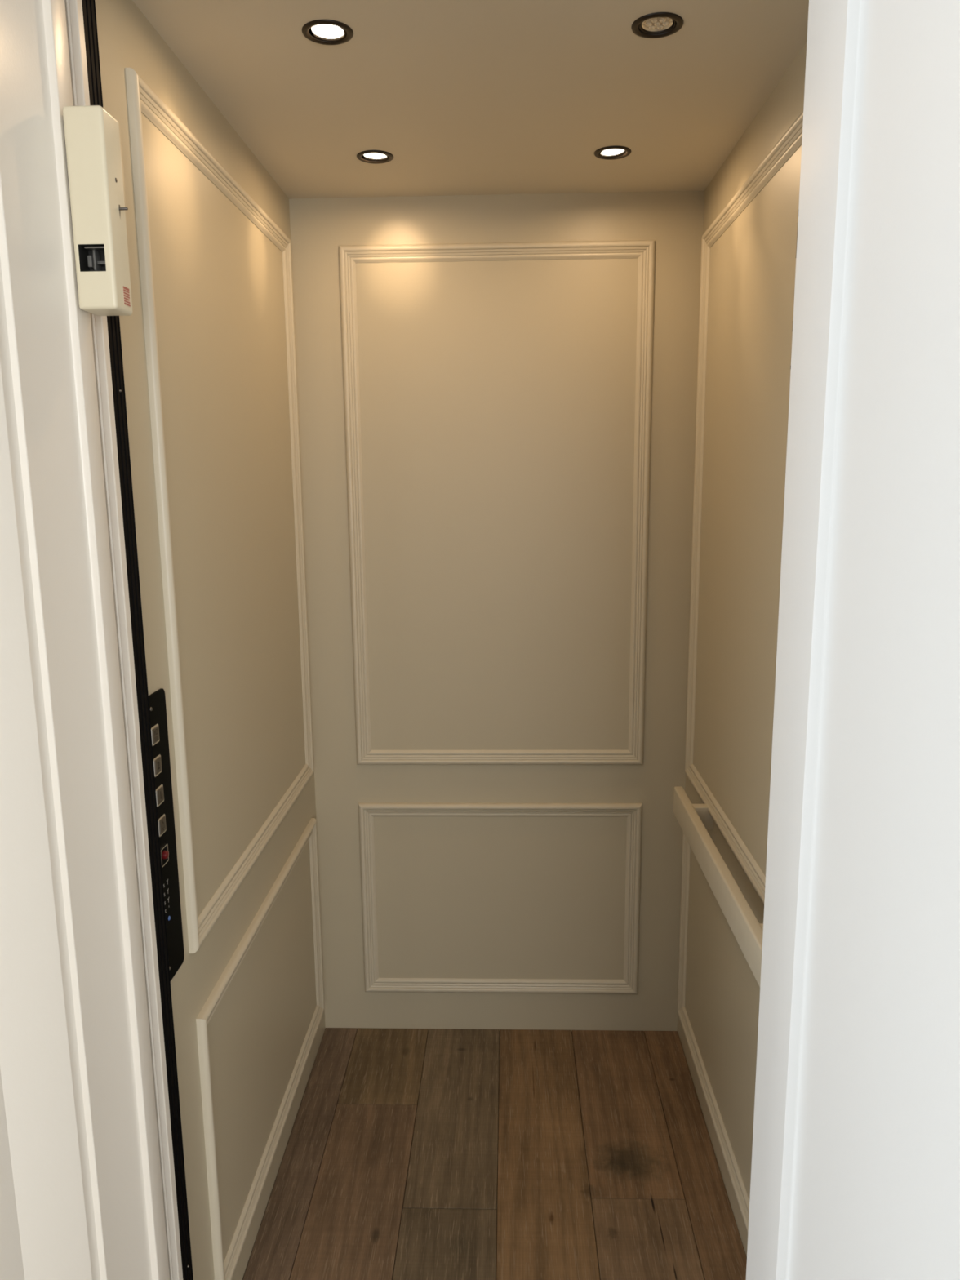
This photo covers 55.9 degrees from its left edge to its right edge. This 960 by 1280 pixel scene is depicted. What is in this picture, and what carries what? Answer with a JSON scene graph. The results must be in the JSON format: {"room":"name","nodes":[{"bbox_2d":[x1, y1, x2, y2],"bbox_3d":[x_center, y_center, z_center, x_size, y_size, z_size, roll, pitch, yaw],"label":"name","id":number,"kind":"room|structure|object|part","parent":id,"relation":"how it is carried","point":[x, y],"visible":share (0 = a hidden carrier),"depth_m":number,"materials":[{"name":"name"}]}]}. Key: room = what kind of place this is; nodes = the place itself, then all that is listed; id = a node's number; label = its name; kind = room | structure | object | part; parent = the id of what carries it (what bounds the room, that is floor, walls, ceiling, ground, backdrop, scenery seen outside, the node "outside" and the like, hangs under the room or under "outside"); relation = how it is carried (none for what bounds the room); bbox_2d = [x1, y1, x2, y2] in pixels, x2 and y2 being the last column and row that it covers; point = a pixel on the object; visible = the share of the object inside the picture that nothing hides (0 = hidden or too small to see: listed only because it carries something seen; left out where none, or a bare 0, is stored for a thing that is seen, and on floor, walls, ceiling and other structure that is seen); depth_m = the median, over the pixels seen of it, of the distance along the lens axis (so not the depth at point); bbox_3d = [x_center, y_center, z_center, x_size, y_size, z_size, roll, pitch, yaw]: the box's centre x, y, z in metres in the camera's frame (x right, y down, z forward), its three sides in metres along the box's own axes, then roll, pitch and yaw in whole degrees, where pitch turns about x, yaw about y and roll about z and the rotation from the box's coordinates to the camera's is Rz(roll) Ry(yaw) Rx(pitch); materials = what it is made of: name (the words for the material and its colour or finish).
{"room":"home elevator","nodes":[
{"label":"home elevator","id":0,"kind":"room"},
{"bbox_2d":[94,0,325,1279],"bbox_3d":[-0.461,0.110,1.736,0.030,2.152,1.088,0,10,2],"label":"wall","id":1,"kind":"structure","parent":0,"point":[219,285],"depth_m":1.60,"materials":[{"name":"paint"}]},
{"bbox_2d":[64,0,182,1279],"bbox_3d":[-0.498,0.198,1.191,0.110,2.131,0.018,0,10,2],"label":"trim","id":2,"kind":"structure","parent":1,"relation":"attached to","point":[73,8],"depth_m":1.16,"materials":[{"name":"paint"}]},
{"bbox_2d":[81,0,193,1279],"bbox_3d":[-0.451,0.215,1.217,0.022,2.082,0.036,0,10,2],"label":"metal strip","id":3,"kind":"object","parent":1,"relation":"attached to","point":[89,12],"visible":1,"depth_m":1.19,"materials":[{"name":"black metal"}]},
{"bbox_2d":[148,688,184,980],"bbox_3d":[-0.454,0.289,1.301,0.011,0.430,0.101,0,10,2],"label":"control panel","id":4,"kind":"object","parent":1,"relation":"attached to","point":[157,700],"visible":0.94,"depth_m":1.32,"materials":[{"name":"black"}]},
{"bbox_2d":[160,843,168,866],"bbox_3d":[-0.455,0.310,1.302,0.003,0.027,0.027,0,10,2],"label":"switch","id":5,"kind":"object","parent":4,"relation":"attached to","point":[164,847],"depth_m":1.30,"materials":[{"name":"red plastic"}]},
{"bbox_2d":[124,67,314,953],"bbox_3d":[-0.441,-0.209,1.734,0.014,1.264,0.873,0,10,2],"label":"trim","id":6,"kind":"structure","parent":1,"relation":"attached to","point":[141,99],"depth_m":1.39,"materials":[{"name":"beige paint"}]},
{"bbox_2d":[195,817,324,1279],"bbox_3d":[-0.431,0.791,1.919,0.014,0.534,0.865,0,10,2],"label":"trim","id":7,"kind":"structure","parent":1,"relation":"attached to","point":[223,1270],"depth_m":1.72,"materials":[{"name":"beige paint"}]},
{"bbox_2d":[132,0,808,199],"bbox_3d":[0.018,-0.926,1.528,0.950,0.012,1.100,0,10,2],"label":"ceiling","id":8,"kind":"structure","parent":0,"point":[466,97],"depth_m":1.49,"materials":[{"name":"paint"}]},
{"bbox_2d":[302,19,353,44],"bbox_3d":[-0.220,-0.898,1.304,0.074,0.048,0.074,0,10,2],"label":"ceiling light","id":9,"kind":"object","parent":8,"relation":"attached to","point":[326,32],"visible":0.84,"depth_m":1.31,"materials":[{"name":"brown metal"}]},
{"bbox_2d":[356,150,393,164],"bbox_3d":[-0.210,-0.990,1.812,0.074,0.048,0.074,0,10,2],"label":"ceiling light","id":10,"kind":"object","parent":8,"relation":"attached to","point":[375,157],"visible":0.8,"depth_m":1.82,"materials":[{"name":"brown metal"}]},
{"bbox_2d":[594,146,631,159],"bbox_3d":[0.264,-0.993,1.802,0.074,0.048,0.074,0,10,2],"label":"ceiling light","id":11,"kind":"object","parent":8,"relation":"attached to","point":[621,152],"visible":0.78,"depth_m":1.81,"materials":[{"name":"brown metal"}]},
{"bbox_2d":[631,12,683,38],"bbox_3d":[0.254,-0.901,1.293,0.074,0.048,0.074,0,10,2],"label":"ceiling light","id":12,"kind":"object","parent":8,"relation":"attached to","point":[647,26],"visible":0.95,"depth_m":1.30,"materials":[{"name":"brown metal"}]},
{"bbox_2d":[242,1027,746,1279],"bbox_3d":[0.039,1.172,1.907,0.950,0.050,1.100,0,10,2],"label":"floor","id":13,"kind":"structure","parent":0,"point":[410,1153],"depth_m":1.96,"materials":[{"name":"brown wood"}]},
{"bbox_2d":[288,191,704,1031],"bbox_3d":[0.045,0.008,2.271,1.010,2.152,0.030,0,10,2],"label":"wall","id":14,"kind":"structure","parent":0,"point":[497,397],"depth_m":2.23,"materials":[{"name":"paint"}]},
{"bbox_2d":[338,240,654,764],"bbox_3d":[0.043,-0.298,2.193,0.728,1.251,0.014,0,10,2],"label":"trim","id":15,"kind":"structure","parent":14,"relation":"attached to","point":[643,250],"depth_m":2.17,"materials":[{"name":"beige paint"}]},
{"bbox_2d":[358,802,641,994],"bbox_3d":[0.052,0.681,2.370,0.728,0.530,0.014,0,10,2],"label":"trim","id":16,"kind":"structure","parent":14,"relation":"attached to","point":[366,811],"depth_m":2.37,"materials":[{"name":"beige paint"}]},
{"bbox_2d":[677,42,806,1257],"bbox_3d":[0.518,0.106,1.706,0.030,2.152,1.088,0,10,2],"label":"wall","id":17,"kind":"structure","parent":0,"point":[753,263],"depth_m":1.75,"materials":[{"name":"paint"}]},
{"bbox_2d":[677,832,749,1232],"bbox_3d":[0.505,0.786,1.892,0.014,0.534,0.871,0,10,2],"label":"trim","id":18,"kind":"structure","parent":17,"relation":"attached to","point":[743,1200],"depth_m":2.14,"materials":[{"name":"beige paint"}]},
{"bbox_2d":[673,786,763,986],"bbox_3d":[0.473,0.443,1.725,0.066,0.065,0.798,0,10,2],"label":"handrail","id":19,"kind":"object","parent":17,"relation":"attached to","point":[694,820],"visible":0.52,"depth_m":1.67,"materials":[{"name":"beige paint"}]},
{"bbox_2d":[684,111,803,904],"bbox_3d":[0.495,-0.210,1.708,0.014,1.260,0.880,0,10,2],"label":"trim","id":20,"kind":"structure","parent":17,"relation":"attached to","point":[788,144],"depth_m":2.02,"materials":[{"name":"beige paint"}]},
{"bbox_3d":[-0.172,0.006,0.918,4.160,2.600,0.253,0,10,2],"label":"wall","id":21,"kind":"structure","parent":0,"visible":0},
{"bbox_2d":[0,0,169,1279],"bbox_3d":[-0.042,0.240,0.966,0.976,2.119,0.295,0,10,2],"label":"trim","id":22,"kind":"structure","parent":21,"relation":"attached to","point":[82,1197],"depth_m":0.96,"materials":[{"name":"paint"}]},
{"bbox_2d":[62,105,132,315],"bbox_3d":[-0.411,-0.461,0.981,0.056,0.203,0.042,0,10,2],"label":"box","id":23,"kind":"object","parent":21,"relation":"attached to","point":[91,135],"visible":1,"depth_m":0.96,"materials":[{"name":"beige plastic"}]},
{"bbox_3d":[-0.436,-0.462,0.984,0.005,0.180,0.027,0,10,2],"label":"mounting plate","id":24,"kind":"part","parent":23,"relation":"part of","materials":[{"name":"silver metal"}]},
{"bbox_3d":[-0.412,-0.412,0.983,0.022,0.022,0.016,0,10,2],"label":"latch lever","id":25,"kind":"part","parent":23,"relation":"part of","materials":[{"name":"grey metal"}]},
{"bbox_2d":[746,0,959,1279],"bbox_3d":[0.298,0.346,0.539,0.052,2.033,0.768,0,10,2],"label":"door","id":26,"kind":"structure","parent":21,"relation":"in","point":[855,1166],"depth_m":0.66,"materials":[{"name":"paint"}]}
]}

